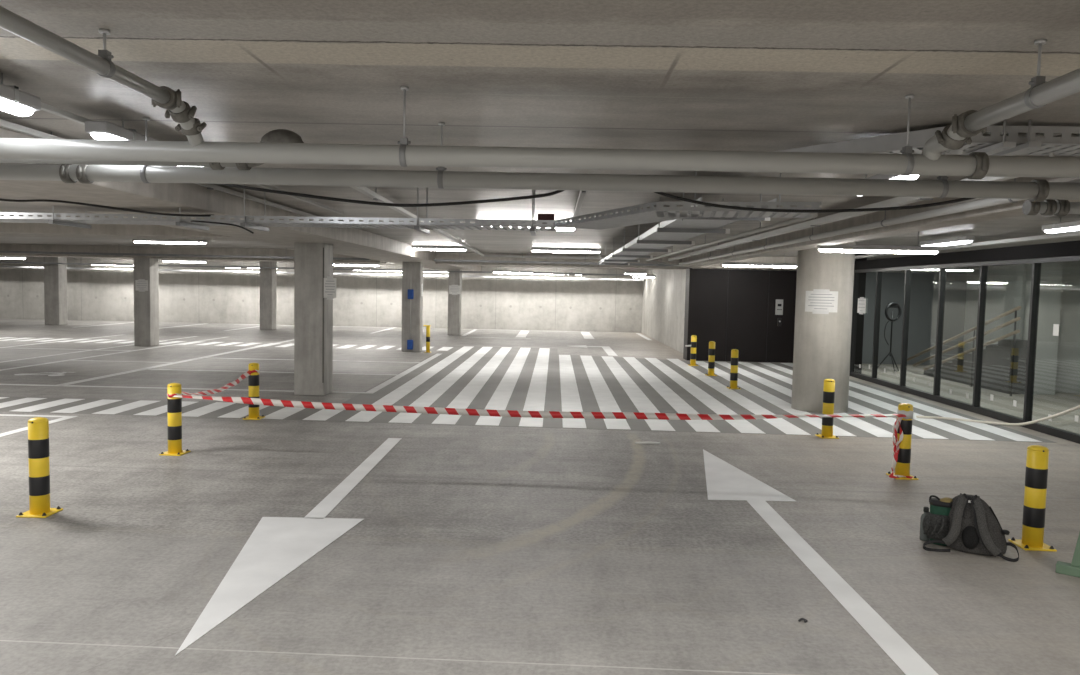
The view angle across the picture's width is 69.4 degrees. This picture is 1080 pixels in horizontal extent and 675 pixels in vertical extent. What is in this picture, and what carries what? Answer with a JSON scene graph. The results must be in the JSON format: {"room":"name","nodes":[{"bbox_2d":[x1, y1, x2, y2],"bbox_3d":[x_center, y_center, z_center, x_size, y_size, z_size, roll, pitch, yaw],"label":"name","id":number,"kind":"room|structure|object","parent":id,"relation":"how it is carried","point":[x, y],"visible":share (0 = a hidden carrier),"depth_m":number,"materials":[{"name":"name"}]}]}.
{"room":"parking garage","nodes":[
{"label":"parking garage","id":0,"kind":"room"},
{"bbox_2d":[0,257,642,331],"bbox_3d":[-10.600,-1.819,32.213,29.550,2.565,0.300,1,4,1],"label":"wall","id":1,"kind":"structure","parent":0,"point":[92,294],"depth_m":32.02,"materials":[{"name":"concrete"}]},
{"bbox_2d":[0,318,1079,674],"bbox_3d":[-6.780,0.835,13.213,38.000,0.200,40.000,1,4,1],"label":"floor","id":2,"kind":"structure","parent":0,"point":[475,550],"depth_m":5.33,"materials":[{"name":"concrete"}]},
{"bbox_2d":[0,414,76,436],"bbox_3d":[-7.345,1.127,6.721,3.120,0.002,5.985,1,4,1],"label":"parking line","id":3,"kind":"object","parent":2,"relation":"on","point":[63,417],"visible":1,"depth_m":9.49,"materials":[{"name":"paint"}]},
{"bbox_2d":[16,417,62,517],"bbox_3d":[-3.613,0.924,5.626,0.210,0.702,0.210,1,4,0],"label":"bollard","id":4,"kind":"object","parent":2,"relation":"on","point":[38,427],"visible":1,"depth_m":5.58,"materials":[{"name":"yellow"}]},
{"bbox_2d":[44,257,67,324],"bbox_3d":[-17.916,-1.758,28.854,0.550,2.555,0.500,1,4,1],"label":"column","id":5,"kind":"structure","parent":2,"relation":"on","point":[55,275],"depth_m":28.64,"materials":[{"name":"concrete"}]},
{"bbox_2d":[0,335,225,385],"bbox_3d":[-11.651,0.309,18.347,8.050,0.002,11.880,1,4,1],"label":"floor markings","id":6,"kind":"object","parent":2,"relation":"on","point":[113,335],"visible":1,"depth_m":17.46,"materials":[{"name":"paint"}]},
{"bbox_2d":[133,258,158,345],"bbox_3d":[-10.244,-1.062,20.303,0.430,2.555,0.450,1,4,1],"label":"column","id":7,"kind":"structure","parent":2,"relation":"on","point":[146,304],"depth_m":20.12,"materials":[{"name":"concrete"}]},
{"bbox_2d":[135,279,147,291],"bbox_3d":[-10.238,-1.339,20.050,0.330,0.320,0.004,1,4,1],"label":"paper sign","id":8,"kind":"object","parent":7,"relation":"attached to","point":[141,285],"visible":1,"depth_m":20.05,"materials":[{"name":"grey"}]},
{"bbox_2d":[0,396,342,420],"bbox_3d":[-8.247,0.870,10.522,11.167,0.003,1.431,1,4,1],"label":"zebra crossing","id":9,"kind":"object","parent":2,"relation":"on","point":[205,409],"visible":0.79,"depth_m":10.37,"materials":[{"name":"white paint"}]},
{"bbox_2d":[159,383,190,455],"bbox_3d":[-3.599,0.796,7.683,0.210,0.702,0.210,1,4,3],"label":"bollard","id":10,"kind":"object","parent":2,"relation":"on","point":[174,404],"visible":0.99,"depth_m":7.63,"materials":[{"name":"yellow metal"}]},
{"bbox_2d":[167,393,905,419],"bbox_3d":[-0.137,0.694,7.427,7.070,0.134,0.166,1,4,4],"label":"barrier tape","id":11,"kind":"object","parent":10,"relation":"attached to","point":[244,400],"visible":1,"depth_m":7.45,"materials":[{"name":"plastic"}]},
{"bbox_2d":[0,337,452,350],"bbox_3d":[-11.543,0.111,21.539,18.194,0.003,1.280,1,4,1],"label":"zebra crossing","id":12,"kind":"object","parent":2,"relation":"on","point":[247,344],"visible":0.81,"depth_m":21.45,"materials":[{"name":"white paint"}]},
{"bbox_2d":[53,339,440,393],"bbox_3d":[-5.069,0.455,18.226,5.120,0.002,11.880,1,4,1],"label":"parking lines","id":13,"kind":"object","parent":2,"relation":"on","point":[407,371],"visible":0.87,"depth_m":14.86,"materials":[{"name":"paint"}]},
{"bbox_2d":[243,363,264,419],"bbox_3d":[-3.581,0.664,9.763,0.210,0.702,0.210,1,4,-1],"label":"bollard","id":14,"kind":"object","parent":2,"relation":"on","point":[253,379],"visible":0.95,"depth_m":9.71,"materials":[{"name":"yellow metal"}]},
{"bbox_2d":[182,369,259,394],"bbox_3d":[-3.592,0.529,8.779,0.142,0.143,2.082,1,4,1],"label":"barrier tape","id":15,"kind":"object","parent":14,"relation":"attached to","point":[208,392],"visible":0.95,"depth_m":8.90,"materials":[{"name":"plastic"}]},
{"bbox_2d":[260,261,276,329],"bbox_3d":[-9.971,-1.576,28.609,0.450,2.555,0.500,1,4,1],"label":"column","id":16,"kind":"structure","parent":2,"relation":"on","point":[268,277],"depth_m":28.39,"materials":[{"name":"concrete"}]},
{"bbox_2d":[175,438,401,655],"bbox_3d":[-1.638,1.284,6.117,0.738,0.003,5.165,1,4,1],"label":"arrow","id":17,"kind":"object","parent":2,"relation":"on","point":[277,546],"visible":1,"depth_m":4.99,"materials":[{"name":"white paint"}]},
{"bbox_2d":[294,242,332,395],"bbox_3d":[-3.490,-0.403,12.039,0.465,2.555,0.460,1,4,1],"label":"column","id":18,"kind":"structure","parent":2,"relation":"on","point":[308,257],"depth_m":11.83,"materials":[{"name":"concrete"}]},
{"bbox_2d":[322,248,323,382],"bbox_3d":[-3.281,-0.332,11.808,0.018,2.050,0.006,1,4,1],"label":"trim","id":19,"kind":"structure","parent":18,"relation":"attached to","point":[323,248],"depth_m":11.82,"materials":[{"name":"metal"}]},
{"bbox_2d":[324,276,335,299],"bbox_3d":[-3.179,-0.751,11.813,0.190,0.350,0.005,-1,4,-26],"label":"paper sign","id":20,"kind":"object","parent":18,"relation":"attached to","point":[329,282],"visible":1,"depth_m":11.81,"materials":[{"name":"grey"}]},
{"bbox_2d":[80,322,650,339],"bbox_3d":[-6.263,-0.255,29.169,20.400,0.002,5.200,1,4,1],"label":"floor markings","id":21,"kind":"object","parent":2,"relation":"on","point":[523,333],"visible":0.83,"depth_m":29.54,"materials":[{"name":"paint"}]},
{"bbox_2d":[401,262,422,351],"bbox_3d":[-3.320,-0.916,20.301,0.480,2.555,0.400,1,4,1],"label":"column","id":22,"kind":"structure","parent":2,"relation":"on","point":[416,280],"depth_m":20.11,"materials":[{"name":"concrete"}]},
{"bbox_2d":[447,269,461,334],"bbox_3d":[-3.029,-1.375,27.733,0.410,2.555,0.600,1,4,1],"label":"column","id":23,"kind":"structure","parent":2,"relation":"on","point":[454,278],"depth_m":27.46,"materials":[{"name":"concrete"}]},
{"bbox_2d":[310,346,1055,442],"bbox_3d":[1.764,0.747,15.840,9.020,0.003,13.011,1,4,1],"label":"zebra crossing","id":24,"kind":"object","parent":2,"relation":"on","point":[463,377],"visible":0.88,"depth_m":12.39,"materials":[{"name":"white paint"}]},
{"bbox_2d":[685,335,697,365],"bbox_3d":[3.501,0.295,18.033,0.305,0.702,0.210,1,4,1],"label":"bollard","id":25,"kind":"object","parent":2,"relation":"on","point":[693,345],"visible":1,"depth_m":17.98,"materials":[{"name":"yellow metal"}]},
{"bbox_2d":[705,341,716,375],"bbox_3d":[3.508,0.425,15.944,0.210,0.702,0.210,1,4,1],"label":"bollard","id":26,"kind":"object","parent":2,"relation":"on","point":[711,358],"visible":1,"depth_m":15.89,"materials":[{"name":"yellow metal"}]},
{"bbox_2d":[727,349,740,388],"bbox_3d":[3.451,0.555,13.855,0.210,0.702,0.210,1,4,1],"label":"bollard","id":27,"kind":"object","parent":2,"relation":"on","point":[734,352],"visible":1,"depth_m":13.80,"materials":[{"name":"yellow metal"}]},
{"bbox_2d":[703,449,938,674],"bbox_3d":[1.722,1.399,5.406,0.729,0.003,6.084,1,4,1],"label":"arrow","id":28,"kind":"object","parent":2,"relation":"on","point":[724,481],"visible":1,"depth_m":5.08,"materials":[{"name":"white paint"}]},
{"bbox_2d":[791,242,855,412],"bbox_3d":[4.172,-0.211,11.499,0.790,2.560,0.790,1,4,1],"label":"column round","id":29,"kind":"structure","parent":2,"relation":"on","point":[822,342],"depth_m":11.19,"materials":[{"name":"concrete"}]},
{"bbox_2d":[805,289,837,313],"bbox_3d":[4.019,-0.513,11.151,0.440,0.350,0.071,3,4,26],"label":"paper sign","id":30,"kind":"object","parent":29,"relation":"attached to","point":[817,301],"visible":1,"depth_m":11.12,"materials":[{"name":"grey"}]},
{"bbox_2d":[815,379,838,438],"bbox_3d":[3.443,0.841,9.316,0.210,0.702,0.210,1,4,-2],"label":"bollard","id":31,"kind":"object","parent":2,"relation":"on","point":[829,384],"visible":0.98,"depth_m":9.27,"materials":[{"name":"yellow metal"}]},
{"bbox_2d":[878,302,901,372],"bbox_3d":[7.875,-0.010,17.410,0.540,1.565,0.477,1,4,1],"label":"work light","id":32,"kind":"object","parent":2,"relation":"on","point":[890,304],"visible":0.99,"depth_m":17.44,"materials":[{"name":"black metal"}]},
{"bbox_2d":[872,267,911,390],"bbox_3d":[6.564,-0.190,14.593,0.090,2.230,1.274,1,4,1],"label":"window","id":33,"kind":"structure","parent":2,"relation":"on","point":[907,289],"depth_m":13.99,"materials":[{"name":"black metal"}]},
{"bbox_2d":[886,403,918,479],"bbox_3d":[3.420,0.965,7.331,0.210,0.702,0.210,1,4,-1],"label":"bollard","id":34,"kind":"object","parent":2,"relation":"on","point":[902,468],"visible":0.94,"depth_m":7.28,"materials":[{"name":"yellow metal"}]},
{"bbox_2d":[889,409,912,478],"bbox_3d":[3.377,0.991,7.312,0.220,0.632,0.178,1,4,1],"label":"bundle","id":35,"kind":"object","parent":34,"relation":"hanging from","point":[909,414],"visible":0.94,"depth_m":7.28,"materials":[{"name":"plastic"}]},
{"bbox_2d":[916,405,1079,425],"bbox_3d":[6.111,0.706,9.476,0.624,1.069,3.280,0,4,-19],"label":"barrier tape","id":36,"kind":"object","parent":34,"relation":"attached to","point":[1078,406],"visible":1,"depth_m":10.22,"materials":[{"name":"beige"}]},
{"bbox_2d":[900,264,946,400],"bbox_3d":[6.539,-0.112,13.346,0.090,2.230,1.274,1,4,1],"label":"window","id":37,"kind":"structure","parent":2,"relation":"on","point":[942,274],"depth_m":12.74,"materials":[{"name":"black metal"}]},
{"bbox_2d":[920,507,929,540],"bbox_3d":[2.693,1.301,5.451,0.065,0.236,0.065,3,4,28],"label":"water bottle","id":38,"kind":"object","parent":2,"relation":"on","point":[923,537],"visible":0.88,"depth_m":5.44,"materials":[{"name":"grey plastic"}]},
{"bbox_2d":[934,262,987,411],"bbox_3d":[6.515,-0.036,12.119,0.090,2.230,1.234,1,4,1],"label":"window","id":39,"kind":"structure","parent":2,"relation":"on","point":[983,269],"depth_m":11.53,"materials":[{"name":"black metal"}]},
{"bbox_2d":[907,306,1020,395],"bbox_3d":[8.287,0.108,15.627,0.057,1.579,4.318,1,4,1],"label":"stair railing","id":40,"kind":"object","parent":2,"relation":"on","point":[1015,309],"visible":0.81,"depth_m":14.85,"materials":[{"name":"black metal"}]},
{"bbox_2d":[922,493,1018,561],"bbox_3d":[2.884,1.248,5.233,0.572,0.384,0.351,3,4,28],"label":"backpack","id":41,"kind":"object","parent":2,"relation":"on","point":[971,525],"visible":0.98,"depth_m":5.19,"materials":[{"name":"black"}]},
{"bbox_2d":[929,495,951,545],"bbox_3d":[2.761,1.256,5.373,0.159,0.330,0.122,3,4,28],"label":"lunch bag","id":42,"kind":"object","parent":41,"relation":"on","point":[940,506],"visible":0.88,"depth_m":5.33,"materials":[{"name":"green fabric"}]},
{"bbox_2d":[924,339,1027,393],"bbox_3d":[8.587,0.433,15.491,0.380,0.960,3.200,1,4,1],"label":"staircase","id":43,"kind":"structure","parent":2,"relation":"on","point":[997,358],"depth_m":14.29,"materials":[{"name":"concrete"}]},
{"bbox_2d":[1008,445,1056,550],"bbox_3d":[3.401,1.088,5.358,0.210,0.702,0.210,1,4,3],"label":"bollard","id":44,"kind":"object","parent":2,"relation":"on","point":[1036,473],"visible":1,"depth_m":5.31,"materials":[{"name":"yellow metal"}]},
{"bbox_2d":[1022,262,1062,394],"bbox_3d":[9.016,-0.271,14.036,0.400,2.565,0.400,1,4,1],"label":"column lobby","id":45,"kind":"structure","parent":2,"relation":"on","point":[1051,273],"depth_m":13.86,"materials":[{"name":"paint"}]},
{"bbox_2d":[1024,256,1079,443],"bbox_3d":[6.466,0.119,9.624,0.090,2.230,1.294,1,4,1],"label":"wall","id":46,"kind":"structure","parent":2,"relation":"on","point":[1042,428],"depth_m":9.71,"materials":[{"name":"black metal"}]},
{"bbox_2d":[1055,532,1079,577],"bbox_3d":[3.485,1.009,4.664,0.620,0.950,0.075,4,5,39],"label":"stand","id":47,"kind":"object","parent":2,"relation":"on","point":[1071,569],"visible":1,"depth_m":4.81,"materials":[{"name":"green paint"}]},
{"bbox_2d":[0,0,1079,268],"bbox_3d":[-6.721,-1.949,13.039,38.000,0.250,40.000,1,4,1],"label":"ceiling","id":48,"kind":"structure","parent":0,"point":[711,75],"depth_m":3.25,"materials":[{"name":"concrete"}]},
{"bbox_2d":[0,73,40,115],"bbox_3d":[-2.294,-1.025,2.988,0.128,0.153,1.000,1,4,1],"label":"light","id":49,"kind":"object","parent":48,"relation":"hanging from","point":[14,101],"visible":1,"depth_m":3.34,"materials":[{"name":"grey"}]},
{"bbox_2d":[0,98,33,115],"bbox_3d":[-2.295,-0.968,2.991,0.104,0.038,0.976,1,4,1],"label":"diffuser","id":50,"kind":"object","parent":49,"relation":"attached to","point":[16,106],"depth_m":3.36,"materials":[{"name":"white"}]},
{"bbox_2d":[0,222,254,240],"bbox_3d":[-14.968,-1.838,12.155,21.550,0.205,1.000,1,4,1],"label":"beam","id":51,"kind":"structure","parent":48,"relation":"attached to","point":[116,231],"depth_m":11.52,"materials":[{"name":"concrete"}]},
{"bbox_2d":[85,119,200,166],"bbox_3d":[-2.240,-1.131,4.704,0.128,0.153,1.500,1,4,1],"label":"light","id":52,"kind":"object","parent":48,"relation":"hanging from","point":[99,130],"visible":0.42,"depth_m":4.00,"materials":[{"name":"grey"}]},
{"bbox_2d":[90,133,200,166],"bbox_3d":[-2.241,-1.074,4.707,0.104,0.038,1.476,1,4,1],"label":"diffuser","id":53,"kind":"object","parent":52,"relation":"attached to","point":[98,136],"depth_m":4.04,"materials":[{"name":"white"}]},
{"bbox_2d":[0,129,303,169],"bbox_3d":[-3.515,-1.020,3.829,4.787,0.319,0.134,1,4,1],"label":"pipe","id":54,"kind":"object","parent":48,"relation":"hanging from","point":[279,135],"visible":0.28,"depth_m":3.78,"materials":[{"name":"metal"}]},
{"bbox_2d":[0,119,331,220],"bbox_3d":[-2.849,-1.315,6.739,0.035,0.067,8.500,1,4,1],"label":"cable trunking","id":55,"kind":"object","parent":48,"relation":"hanging from","point":[4,124],"visible":0.38,"depth_m":6.68,"materials":[{"name":"grey plastic"}]},
{"bbox_2d":[133,239,207,243],"bbox_3d":[-7.568,-1.971,15.960,1.500,0.100,0.128,1,4,1],"label":"light","id":56,"kind":"object","parent":48,"relation":"attached to","point":[162,241],"visible":0.74,"depth_m":15.91,"materials":[{"name":"grey"}]},
{"bbox_2d":[134,241,205,243],"bbox_3d":[-7.568,-1.940,15.962,1.476,0.038,0.104,1,4,1],"label":"diffuser","id":57,"kind":"object","parent":56,"relation":"attached to","point":[163,242],"depth_m":15.92,"materials":[{"name":"white"}]},
{"bbox_2d":[0,251,370,259],"bbox_3d":[-14.358,-2.223,19.084,20.500,0.277,0.150,1,4,1],"label":"cable tray","id":58,"kind":"object","parent":48,"relation":"hanging from","point":[31,252],"visible":0.81,"depth_m":18.92,"materials":[{"name":"metal"}]},
{"bbox_2d":[41,102,342,213],"bbox_3d":[-2.342,-1.229,5.582,0.030,0.072,6.800,1,4,1],"label":"cable trunking","id":59,"kind":"object","parent":48,"relation":"hanging from","point":[45,107],"visible":0.33,"depth_m":4.00,"materials":[{"name":"grey plastic"}]},
{"bbox_2d":[0,243,385,263],"bbox_3d":[-14.809,-2.301,20.316,21.550,0.295,0.750,1,4,1],"label":"beam","id":60,"kind":"structure","parent":48,"relation":"attached to","point":[3,247],"depth_m":19.86,"materials":[{"name":"concrete"}]},
{"bbox_2d":[0,127,480,270],"bbox_3d":[-3.489,-1.596,12.446,1.400,0.245,38.900,1,4,1],"label":"beam","id":61,"kind":"structure","parent":48,"relation":"attached to","point":[192,198],"depth_m":7.03,"materials":[{"name":"concrete"}]},
{"bbox_2d":[0,257,631,275],"bbox_3d":[-10.253,-2.582,26.998,28.400,0.377,0.200,1,4,1],"label":"cable tray","id":62,"kind":"object","parent":48,"relation":"hanging from","point":[81,263],"visible":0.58,"depth_m":26.89,"materials":[{"name":"metal"}]},
{"bbox_2d":[0,262,643,280],"bbox_3d":[-10.123,-2.789,31.142,28.500,0.477,0.340,1,4,1],"label":"cable tray","id":63,"kind":"object","parent":48,"relation":"hanging from","point":[286,272],"visible":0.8,"depth_m":30.95,"materials":[{"name":"metal"}]},
{"bbox_2d":[333,263,379,266],"bbox_3d":[-5.573,-2.297,23.416,1.500,0.303,0.128,1,4,1],"label":"light","id":64,"kind":"object","parent":48,"relation":"hanging from","point":[334,264],"visible":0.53,"depth_m":23.37,"materials":[{"name":"grey"}]},
{"bbox_2d":[0,184,820,235],"bbox_3d":[-5.932,-1.225,6.939,15.819,0.400,1.848,2,4,10],"label":"cable tray","id":65,"kind":"object","parent":48,"relation":"hanging from","point":[659,213],"visible":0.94,"depth_m":6.46,"materials":[{"name":"metal"}]},
{"bbox_2d":[0,198,213,216],"bbox_3d":[-3.754,-1.066,6.093,2.238,0.149,0.212,0,4,-22],"label":"cable","id":66,"kind":"object","parent":65,"relation":"hanging from","point":[9,200],"visible":1,"depth_m":6.12,"materials":[{"name":"black plastic"}]},
{"bbox_2d":[350,186,484,256],"bbox_3d":[-1.435,-1.629,12.554,0.060,0.107,14.002,1,4,0],"label":"cable trunking","id":67,"kind":"object","parent":48,"relation":"hanging from","point":[364,190],"visible":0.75,"depth_m":8.05,"materials":[{"name":"grey plastic"}]},
{"bbox_2d":[412,245,466,250],"bbox_3d":[-2.236,-1.897,16.561,1.350,0.100,0.128,1,4,1],"label":"light","id":68,"kind":"object","parent":48,"relation":"attached to","point":[433,248],"visible":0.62,"depth_m":16.50,"materials":[{"name":"grey"}]},
{"bbox_2d":[412,248,465,250],"bbox_3d":[-2.237,-1.866,16.563,1.326,0.038,0.104,1,4,1],"label":"diffuser","id":69,"kind":"object","parent":68,"relation":"attached to","point":[433,249],"depth_m":16.52,"materials":[{"name":"white"}]},
{"bbox_2d":[480,222,574,230],"bbox_3d":[-0.182,-1.455,10.185,1.300,0.100,0.128,1,4,1],"label":"light","id":70,"kind":"object","parent":48,"relation":"attached to","point":[558,229],"visible":0.26,"depth_m":10.13,"materials":[{"name":"grey"}]},
{"bbox_2d":[491,226,574,230],"bbox_3d":[-0.182,-1.424,10.187,1.276,0.038,0.104,1,4,1],"label":"diffuser","id":71,"kind":"object","parent":70,"relation":"attached to","point":[558,229],"depth_m":10.14,"materials":[{"name":"white"}]},
{"bbox_2d":[0,6,1079,179],"bbox_3d":[0.060,-0.671,-0.281,12.100,0.354,7.526,1,4,1],"label":"pipe","id":72,"kind":"object","parent":48,"relation":"hanging from","point":[975,165],"visible":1,"depth_m":3.36,"materials":[{"name":"grey metal"}]},
{"bbox_2d":[0,117,1079,201],"bbox_3d":[-0.353,-0.955,4.136,13.100,0.356,0.151,1,4,1],"label":"pipe","id":73,"kind":"object","parent":48,"relation":"hanging from","point":[1038,190],"visible":0.91,"depth_m":4.10,"materials":[{"name":"grey metal"}]},
{"bbox_2d":[219,184,564,206],"bbox_3d":[-0.864,-0.810,4.322,2.134,0.156,0.143,1,4,1],"label":"cable","id":74,"kind":"object","parent":73,"relation":"hanging from","point":[230,185],"visible":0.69,"depth_m":4.37,"materials":[{"name":"black plastic"}]},
{"bbox_2d":[654,192,973,212],"bbox_3d":[1.525,-0.762,4.278,1.953,0.147,0.143,1,4,1],"label":"cable","id":75,"kind":"object","parent":73,"relation":"hanging from","point":[660,193],"visible":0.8,"depth_m":4.33,"materials":[{"name":"black plastic"}]},
{"bbox_2d":[480,255,604,258],"bbox_3d":[0.203,-2.035,19.591,3.400,0.107,0.050,1,4,1],"label":"cable trunking","id":76,"kind":"object","parent":48,"relation":"hanging from","point":[515,256],"visible":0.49,"depth_m":19.57,"materials":[{"name":"grey plastic"}]},
{"bbox_2d":[434,252,673,266],"bbox_3d":[0.494,-1.930,19.211,6.200,0.257,0.200,1,4,1],"label":"cable trunking","id":77,"kind":"object","parent":48,"relation":"hanging from","point":[436,260],"visible":0.78,"depth_m":19.14,"materials":[{"name":"metal"}]},
{"bbox_2d":[435,252,686,269],"bbox_3d":[0.535,-1.962,20.035,6.350,0.295,0.750,1,4,1],"label":"beam","id":78,"kind":"structure","parent":48,"relation":"attached to","point":[438,255],"depth_m":19.68,"materials":[{"name":"concrete"}]},
{"bbox_2d":[531,247,600,252],"bbox_3d":[0.539,-1.823,16.311,1.450,0.100,0.128,1,4,1],"label":"light","id":79,"kind":"object","parent":48,"relation":"attached to","point":[554,250],"visible":1,"depth_m":16.26,"materials":[{"name":"grey"}]},
{"bbox_2d":[532,250,599,252],"bbox_3d":[0.538,-1.792,16.313,1.426,0.038,0.104,1,4,1],"label":"diffuser","id":80,"kind":"object","parent":79,"relation":"attached to","point":[554,251],"depth_m":16.27,"materials":[{"name":"white"}]},
{"bbox_2d":[573,191,586,220],"bbox_3d":[0.374,-1.291,7.679,0.050,0.097,3.700,1,4,1],"label":"cable trunking","id":81,"kind":"object","parent":48,"relation":"hanging from","point":[582,194],"visible":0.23,"depth_m":7.09,"materials":[{"name":"grey plastic"}]},
{"bbox_2d":[598,171,786,265],"bbox_3d":[1.511,-1.404,11.733,0.670,0.330,12.950,1,4,1],"label":"cable tray","id":82,"kind":"object","parent":48,"relation":"hanging from","point":[665,234],"visible":0.76,"depth_m":8.18,"materials":[{"name":"metal"}]},
{"bbox_2d":[646,213,817,267],"bbox_3d":[4.387,-1.449,13.062,3.971,0.287,12.021,1,4,1],"label":"pipe","id":83,"kind":"object","parent":48,"relation":"hanging from","point":[795,220],"visible":0.72,"depth_m":9.99,"materials":[{"name":"grey plastic"}]},
{"bbox_2d":[692,256,796,270],"bbox_3d":[5.204,-1.780,18.702,2.920,0.295,0.950,1,4,1],"label":"beam","id":84,"kind":"structure","parent":48,"relation":"attached to","point":[763,259],"depth_m":18.23,"materials":[{"name":"concrete"}]},
{"bbox_2d":[722,254,796,267],"bbox_3d":[4.747,-1.669,16.839,1.600,0.303,0.128,1,4,1],"label":"light","id":85,"kind":"object","parent":48,"relation":"hanging from","point":[726,264],"visible":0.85,"depth_m":16.79,"materials":[{"name":"grey"}]},
{"bbox_2d":[723,265,796,267],"bbox_3d":[4.744,-1.537,16.847,1.576,0.038,0.104,1,4,1],"label":"diffuser","id":86,"kind":"object","parent":85,"relation":"attached to","point":[774,266],"depth_m":16.80,"materials":[{"name":"white"}]},
{"bbox_2d":[668,176,1017,260],"bbox_3d":[3.029,-1.473,11.774,0.100,0.135,14.600,1,4,1],"label":"cable trunking","id":87,"kind":"object","parent":48,"relation":"hanging from","point":[897,201],"visible":0.59,"depth_m":8.01,"materials":[{"name":"grey metal"}]},
{"bbox_2d":[817,232,939,253],"bbox_3d":[4.153,-1.206,9.564,1.460,0.343,0.128,1,4,1],"label":"light","id":88,"kind":"object","parent":48,"relation":"hanging from","point":[919,249],"visible":0.88,"depth_m":9.52,"materials":[{"name":"grey"}]},
{"bbox_2d":[819,249,937,253],"bbox_3d":[4.150,-1.054,9.573,1.436,0.038,0.104,1,4,1],"label":"diffuser","id":89,"kind":"object","parent":88,"relation":"attached to","point":[894,251],"depth_m":9.53,"materials":[{"name":"white"}]},
{"bbox_2d":[679,178,1079,264],"bbox_3d":[3.223,-1.401,11.524,0.068,0.239,14.500,1,4,1],"label":"pipe","id":90,"kind":"object","parent":48,"relation":"hanging from","point":[987,202],"visible":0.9,"depth_m":6.97,"materials":[{"name":"grey plastic"}]},
{"bbox_2d":[681,156,1079,266],"bbox_3d":[3.355,-1.041,6.032,0.280,0.265,26.300,1,4,1],"label":"pipe","id":91,"kind":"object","parent":48,"relation":"attached to","point":[1006,210],"depth_m":7.54,"materials":[{"name":"metal"}]},
{"bbox_2d":[865,174,918,179],"bbox_3d":[2.290,-1.068,5.200,0.128,0.153,0.900,1,4,1],"label":"light","id":92,"kind":"object","parent":48,"relation":"hanging from","point":[878,176],"visible":0.12,"depth_m":4.93,"materials":[{"name":"grey"}]},
{"bbox_2d":[773,119,1079,155],"bbox_3d":[3.743,-0.962,3.939,4.917,0.145,0.903,2,4,9],"label":"cable tray","id":93,"kind":"object","parent":48,"relation":"hanging from","point":[1012,144],"visible":0.53,"depth_m":3.93,"materials":[{"name":"metal"}]},
{"bbox_2d":[920,232,974,246],"bbox_3d":[5.630,-1.350,10.829,0.128,0.153,1.300,1,4,1],"label":"light","id":94,"kind":"object","parent":48,"relation":"hanging from","point":[961,239],"visible":0.88,"depth_m":10.61,"materials":[{"name":"grey"}]},
{"bbox_2d":[924,241,971,246],"bbox_3d":[5.629,-1.292,10.832,0.104,0.038,1.276,1,4,1],"label":"diffuser","id":95,"kind":"object","parent":94,"relation":"attached to","point":[928,243],"depth_m":10.79,"materials":[{"name":"white"}]},
{"bbox_2d":[855,231,1079,258],"bbox_3d":[6.298,-1.399,11.714,0.120,0.137,10.600,1,4,1],"label":"cable trunking","id":96,"kind":"object","parent":48,"relation":"hanging from","point":[1076,233],"visible":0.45,"depth_m":10.53,"materials":[{"name":"grey plastic"}]},
{"bbox_2d":[983,133,1078,156],"bbox_3d":[2.583,-0.979,4.097,1.300,0.172,0.121,1,4,1],"label":"conduit bends","id":97,"kind":"object","parent":48,"relation":"attached to","point":[1051,154],"visible":0.2,"depth_m":4.04,"materials":[{"name":"grey plastic"}]},
{"bbox_2d":[1022,199,1079,215],"bbox_3d":[4.380,-0.834,4.221,3.435,0.409,0.122,1,4,1],"label":"pipe","id":98,"kind":"object","parent":48,"relation":"hanging from","point":[1048,207],"visible":0.95,"depth_m":4.23,"materials":[{"name":"metal"}]},
{"bbox_2d":[1042,218,1079,232],"bbox_3d":[5.501,-1.165,7.836,0.128,0.153,1.300,1,4,1],"label":"light","id":99,"kind":"object","parent":48,"relation":"hanging from","point":[1072,225],"visible":1,"depth_m":8.16,"materials":[{"name":"grey"}]},
{"bbox_2d":[1044,226,1079,232],"bbox_3d":[5.500,-1.108,7.840,0.104,0.038,1.276,1,4,1],"label":"diffuser","id":100,"kind":"object","parent":99,"relation":"attached to","point":[1048,229],"depth_m":8.20,"materials":[{"name":"white"}]},
{"bbox_2d":[641,269,685,352],"bbox_3d":[4.198,-1.108,25.803,0.300,2.565,12.000,1,4,1],"label":"wall","id":101,"kind":"structure","parent":0,"point":[663,295],"depth_m":25.14,"materials":[{"name":"concrete"}]},
{"bbox_2d":[683,268,796,362],"bbox_3d":[5.165,-0.695,19.522,2.980,2.565,0.550,1,4,1],"label":"wall","id":102,"kind":"structure","parent":0,"point":[707,291],"depth_m":19.26,"materials":[{"name":"paint"}]},
{"bbox_2d":[854,254,866,373],"bbox_3d":[6.736,-0.572,18.081,0.220,2.565,3.380,1,4,1],"label":"wall","id":103,"kind":"structure","parent":0,"point":[862,276],"depth_m":16.41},
{"bbox_2d":[849,268,881,381],"bbox_3d":[6.588,-0.265,15.811,0.090,2.230,1.214,1,4,1],"label":"window","id":104,"kind":"structure","parent":103,"relation":"in","point":[853,373],"depth_m":15.54,"materials":[{"name":"black metal"}]},
{"bbox_2d":[854,240,1079,426],"bbox_3d":[6.529,-0.083,11.441,0.170,2.410,10.000,1,4,1],"label":"window","id":105,"kind":"structure","parent":103,"relation":"in","point":[1036,267],"depth_m":10.49,"materials":[{"name":"black metal"}]},
{"bbox_2d":[862,267,967,364],"bbox_3d":[9.624,-0.601,19.515,5.500,2.565,0.200,1,4,1],"label":"wall","id":106,"kind":"structure","parent":0,"point":[924,282],"depth_m":19.42,"materials":[{"name":"grey"}]},
{"bbox_2d":[963,264,1016,352],"bbox_3d":[10.411,0.253,6.124,0.200,2.565,26.600,1,4,1],"label":"wall","id":107,"kind":"structure","parent":0,"point":[1001,279],"depth_m":18.16,"materials":[{"name":"paint"}]},
{"bbox_2d":[1013,261,1079,392],"bbox_3d":[9.622,-0.276,14.324,1.700,2.565,0.200,1,4,1],"label":"wall","id":108,"kind":"structure","parent":0,"point":[1068,352],"depth_m":14.24,"materials":[{"name":"paint"}]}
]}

